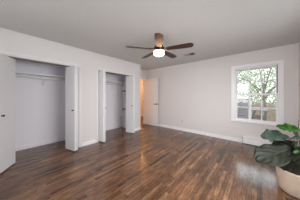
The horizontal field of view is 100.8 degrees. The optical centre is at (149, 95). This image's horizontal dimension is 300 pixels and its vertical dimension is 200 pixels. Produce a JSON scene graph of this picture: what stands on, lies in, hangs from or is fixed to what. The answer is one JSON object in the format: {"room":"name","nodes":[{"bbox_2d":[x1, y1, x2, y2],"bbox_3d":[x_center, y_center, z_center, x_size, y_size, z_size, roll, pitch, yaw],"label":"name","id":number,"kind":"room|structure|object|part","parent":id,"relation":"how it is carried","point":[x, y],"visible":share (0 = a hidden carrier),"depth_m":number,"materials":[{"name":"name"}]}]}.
{"room":"empty bedroom","nodes":[
{"label":"empty bedroom","id":0,"kind":"room"},
{"bbox_2d":[15,59,121,146],"bbox_3d":[-2.564,0.050,3.534,0.100,2.440,4.300,0,0,41],"label":"wall","id":1,"kind":"structure","parent":0,"point":[39,109],"depth_m":3.22,"materials":[{"name":"paint"}]},
{"bbox_2d":[15,71,64,85],"bbox_3d":[-2.751,-0.388,2.996,0.320,0.275,1.780,0,0,41],"label":"closet shelf","id":2,"kind":"object","parent":1,"relation":"attached to","point":[43,77],"visible":0.66,"depth_m":3.04,"materials":[{"name":"paint"}]},
{"bbox_3d":[-2.668,-0.430,2.924,0.030,0.029,1.780,0,0,41],"label":"hanging rod","id":3,"kind":"part","parent":2,"relation":"part of","materials":[{"name":"white metal"}]},
{"bbox_2d":[15,137,64,150],"bbox_3d":[-2.867,1.222,3.096,0.014,0.095,1.780,0,0,41],"label":"baseboard","id":4,"kind":"structure","parent":1,"relation":"attached to","point":[23,147],"depth_m":3.14,"materials":[{"name":"paint"}]},
{"bbox_2d":[106,81,124,88],"bbox_3d":[-1.569,-0.388,4.366,0.320,0.275,1.640,0,0,41],"label":"closet shelf","id":5,"kind":"object","parent":1,"relation":"attached to","point":[111,83],"visible":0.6,"depth_m":4.62,"materials":[{"name":"paint"}]},
{"bbox_2d":[106,125,125,130],"bbox_3d":[-1.417,1.222,4.235,0.720,0.095,1.640,0,0,41],"label":"baseboard","id":6,"kind":"structure","parent":1,"relation":"attached to","point":[118,126],"depth_m":4.84,"materials":[{"name":"paint"}]},
{"bbox_2d":[0,29,140,142],"bbox_3d":[-1.872,0.050,3.042,0.150,2.440,4.460,0,0,41],"label":"wall","id":7,"kind":"structure","parent":0,"point":[10,41],"depth_m":3.18,"materials":[{"name":"paint"}]},
{"bbox_2d":[0,53,14,172],"bbox_3d":[-2.556,0.281,2.072,0.341,1.978,0.426,0,0,41],"label":"door","id":8,"kind":"structure","parent":7,"relation":"in","point":[7,64],"depth_m":2.15,"materials":[{"name":"paint"}]},
{"bbox_2d":[0,50,81,147],"bbox_3d":[-2.291,0.243,2.545,0.166,2.054,1.604,0,0,41],"label":"door frame","id":9,"kind":"structure","parent":7,"relation":"attached to","point":[29,58],"depth_m":2.86,"materials":[{"name":"paint"}]},
{"bbox_2d":[0,28,138,64],"bbox_3d":[-1.759,-1.160,3.044,0.018,0.020,4.310,0,0,41],"label":"trim","id":10,"kind":"structure","parent":7,"relation":"attached to","point":[0,28],"depth_m":2.73,"materials":[{"name":"paint"}]},
{"bbox_2d":[65,66,77,150],"bbox_3d":[-1.809,0.281,2.937,0.339,1.978,0.249,0,0,41],"label":"door","id":11,"kind":"structure","parent":7,"relation":"in","point":[71,72],"depth_m":2.85,"materials":[{"name":"paint"}]},
{"bbox_3d":[-1.768,0.279,2.986,0.032,1.933,0.333,0,0,-33],"label":"panel","id":12,"kind":"part","parent":11,"relation":"part of","materials":[{"name":"paint"}]},
{"bbox_2d":[99,71,105,141],"bbox_3d":[-1.358,0.281,3.469,0.327,1.978,0.151,0,0,41],"label":"door","id":13,"kind":"structure","parent":7,"relation":"in","point":[102,74],"depth_m":3.38,"materials":[{"name":"paint"}]},
{"bbox_3d":[-1.335,0.279,3.498,0.036,1.937,0.315,0,0,-42],"label":"panel","id":14,"kind":"part","parent":13,"relation":"part of","materials":[{"name":"paint"}]},
{"bbox_2d":[82,127,140,146],"bbox_3d":[-1.756,1.222,3.051,0.014,0.095,4.324,0,0,41],"label":"baseboard","id":15,"kind":"structure","parent":7,"relation":"attached to","point":[139,128],"depth_m":3.28,"materials":[{"name":"white wood"}]},
{"bbox_2d":[96,67,134,142],"bbox_3d":[-1.069,0.243,3.961,0.166,2.054,1.404,0,0,41],"label":"door frame","id":16,"kind":"structure","parent":7,"relation":"attached to","point":[97,68],"depth_m":3.44,"materials":[{"name":"paint"}]},
{"bbox_2d":[126,76,134,132],"bbox_3d":[-0.655,0.281,4.292,0.316,1.978,0.229,0,0,41],"label":"door","id":17,"kind":"structure","parent":7,"relation":"in","point":[130,80],"depth_m":4.22,"materials":[{"name":"paint"}]},
{"bbox_3d":[-0.617,0.279,4.338,0.032,1.933,0.308,0,0,-34],"label":"panel","id":18,"kind":"part","parent":17,"relation":"part of","materials":[{"name":"paint"}]},
{"bbox_2d":[122,76,125,125],"bbox_3d":[-0.865,0.050,4.875,0.720,2.440,0.050,0,0,41],"label":"wall","id":19,"kind":"structure","parent":0,"point":[123,77],"depth_m":4.98,"materials":[{"name":"paint"}]},
{"bbox_2d":[141,69,146,115],"bbox_3d":[-0.230,0.050,6.942,1.780,2.440,3.790,0,0,41],"label":"wall","id":20,"kind":"structure","parent":0,"point":[141,79],"depth_m":7.80,"materials":[{"name":"paint"}]},
{"bbox_2d":[143,78,157,125],"bbox_3d":[-0.003,0.246,5.371,0.828,2.023,0.118,0,0,41],"label":"door","id":21,"kind":"structure","parent":20,"relation":"in","point":[150,86],"depth_m":5.37,"materials":[{"name":"paint"}]},
{"bbox_2d":[0,116,299,199],"bbox_3d":[-0.128,1.330,4.106,7.240,0.120,8.350,0,0,41],"label":"floor","id":22,"kind":"structure","parent":0,"point":[152,162],"depth_m":2.11,"materials":[{"name":"brown wood"}]},
{"bbox_2d":[242,136,271,145],"bbox_3d":[2.863,1.173,3.034,0.970,0.195,0.066,0,0,41],"label":"baseboard heater","id":23,"kind":"object","parent":22,"relation":"on","point":[248,140],"visible":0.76,"depth_m":3.17,"materials":[{"name":"metal"}]},
{"bbox_2d":[275,166,299,198],"bbox_3d":[1.946,1.117,1.643,0.410,0.305,0.410,0,0,41],"label":"plant pot","id":24,"kind":"object","parent":22,"relation":"on","point":[288,180],"visible":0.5,"depth_m":1.58,"materials":[{"name":"ceramic"}]},
{"bbox_2d":[254,118,299,171],"bbox_3d":[1.895,0.650,1.741,0.950,0.722,0.506,0,0,-32],"label":"fiddle leaf fig","id":25,"kind":"object","parent":24,"relation":"on","point":[282,153],"visible":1,"depth_m":1.69,"materials":[{"name":"green plant"}]},
{"bbox_3d":[1.948,0.649,1.643,0.046,0.719,0.029,0,0,19],"label":"stem","id":26,"kind":"part","parent":25,"relation":"part of","materials":[{"name":"brown plant"}]},
{"bbox_2d":[0,0,299,70],"bbox_3d":[-0.128,-1.230,4.106,7.240,0.120,8.350,0,0,41],"label":"ceiling","id":27,"kind":"structure","parent":0,"point":[216,28],"depth_m":2.03,"materials":[{"name":"white paint"}]},
{"bbox_2d":[126,33,193,57],"bbox_3d":[0.213,-0.985,2.510,1.250,0.371,1.194,0,0,41],"label":"ceiling fan","id":28,"kind":"object","parent":27,"relation":"hanging from","point":[158,51],"visible":1,"depth_m":2.36,"materials":[{"name":"brown wood"}]},
{"bbox_3d":[-0.209,-0.920,2.373,0.500,0.033,0.139,0,0,-14],"label":"blade","id":29,"kind":"part","parent":28,"relation":"part of","materials":[{"name":"brown wood"}]},
{"bbox_3d":[0.180,-0.842,2.469,0.216,0.086,0.216,0,0,41],"label":"lamp shade","id":30,"kind":"part","parent":28,"relation":"part of","materials":[{"name":"white glass"}]},
{"bbox_3d":[0.151,-0.920,2.070,0.139,0.033,0.500,0,0,4],"label":"blade","id":31,"kind":"part","parent":28,"relation":"part of","materials":[{"name":"brown wood"}]},
{"bbox_3d":[0.436,-0.920,2.775,0.140,0.033,0.501,0,0,41],"label":"blade","id":32,"kind":"part","parent":28,"relation":"part of","materials":[{"name":"brown wood"}]},
{"bbox_3d":[0.550,-0.920,2.318,0.500,0.033,0.139,0,0,22],"label":"blade","id":33,"kind":"part","parent":28,"relation":"part of","materials":[{"name":"brown wood"}]},
{"bbox_2d":[147,43,297,140],"bbox_3d":[1.620,0.050,4.249,4.780,2.440,0.150,0,0,41],"label":"wall","id":34,"kind":"structure","parent":0,"point":[198,93],"depth_m":3.85,"materials":[{"name":"paint"}]},
{"bbox_2d":[158,124,241,142],"bbox_3d":[1.186,1.222,4.516,3.506,0.095,0.014,0,0,41],"label":"baseboard","id":35,"kind":"structure","parent":34,"relation":"attached to","point":[160,125],"depth_m":4.01,"materials":[{"name":"white wood"}]},
{"bbox_2d":[230,60,283,126],"bbox_3d":[2.742,-0.050,3.241,1.065,1.580,0.190,0,0,41],"label":"window","id":36,"kind":"structure","parent":34,"relation":"in","point":[279,79],"depth_m":3.15,"materials":[{"name":"paint"}]},
{"bbox_3d":[2.706,0.689,3.200,1.065,0.026,0.080,0,0,41],"label":"sill","id":37,"kind":"part","parent":36,"relation":"part of","materials":[{"name":"white wood"}]},
{"bbox_3d":[2.775,-0.393,3.272,0.821,0.725,0.030,0,0,41],"label":"sash","id":38,"kind":"part","parent":36,"relation":"part of","materials":[{"name":"clear glass"}]},
{"bbox_3d":[2.749,0.306,3.242,0.821,0.723,0.030,0,0,41],"label":"sash","id":39,"kind":"part","parent":36,"relation":"part of","materials":[{"name":"clear glass"}]},
{"bbox_2d":[298,41,299,139],"bbox_3d":[1.576,0.050,0.655,0.150,2.440,5.350,0,0,41],"label":"wall","id":40,"kind":"structure","parent":0,"point":[299,41],"depth_m":2.66,"materials":[{"name":"paint"}]},
{"label":"outside","id":41,"kind":"structure","parent":0,"visible":0},
{"bbox_3d":[12.127,1.670,12.518,30.000,0.100,25.200,0,0,41],"label":"ground","id":42,"kind":"structure","parent":41,"visible":0},
{"bbox_2d":[237,98,252,118],"bbox_3d":[3.168,0.850,5.522,2.180,1.540,1.500,0,0,41],"label":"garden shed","id":43,"kind":"object","parent":42,"relation":"on","point":[242,112],"visible":0.2,"depth_m":4.49,"materials":[{"name":"grey"}]},
{"bbox_2d":[237,77,275,112],"bbox_3d":[7.738,0.342,8.894,7.082,4.044,1.807,0,0,41],"label":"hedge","id":44,"kind":"object","parent":42,"relation":"on","point":[254,90],"visible":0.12,"depth_m":8.76,"materials":[{"name":"green plant"}]},
{"bbox_2d":[238,67,275,120],"bbox_3d":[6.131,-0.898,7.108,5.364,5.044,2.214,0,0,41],"label":"tree","id":45,"kind":"object","parent":42,"relation":"on","point":[264,84],"visible":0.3,"depth_m":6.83,"materials":[{"name":"green plant"}]},
{"bbox_2d":[238,68,275,102],"bbox_3d":[9.004,-1.332,12.776,7.703,8.699,4.913,0,0,41],"label":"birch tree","id":46,"kind":"object","parent":42,"relation":"on","point":[243,74],"visible":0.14,"depth_m":12.20,"materials":[{"name":"green plant"}]},
{"bbox_2d":[252,108,267,120],"bbox_3d":[5.283,1.139,6.074,0.748,0.979,1.100,0,0,41],"label":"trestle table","id":47,"kind":"object","parent":42,"relation":"on","point":[253,109],"visible":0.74,"depth_m":5.83,"materials":[{"name":"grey wood"}]},
{"bbox_2d":[252,102,275,121],"bbox_3d":[7.745,1.010,7.416,10.035,1.220,0.150,0,0,41],"label":"wooden fence","id":48,"kind":"object","parent":42,"relation":"on","point":[270,112],"visible":0.09,"depth_m":7.67,"materials":[{"name":"brown wood"}]}
]}

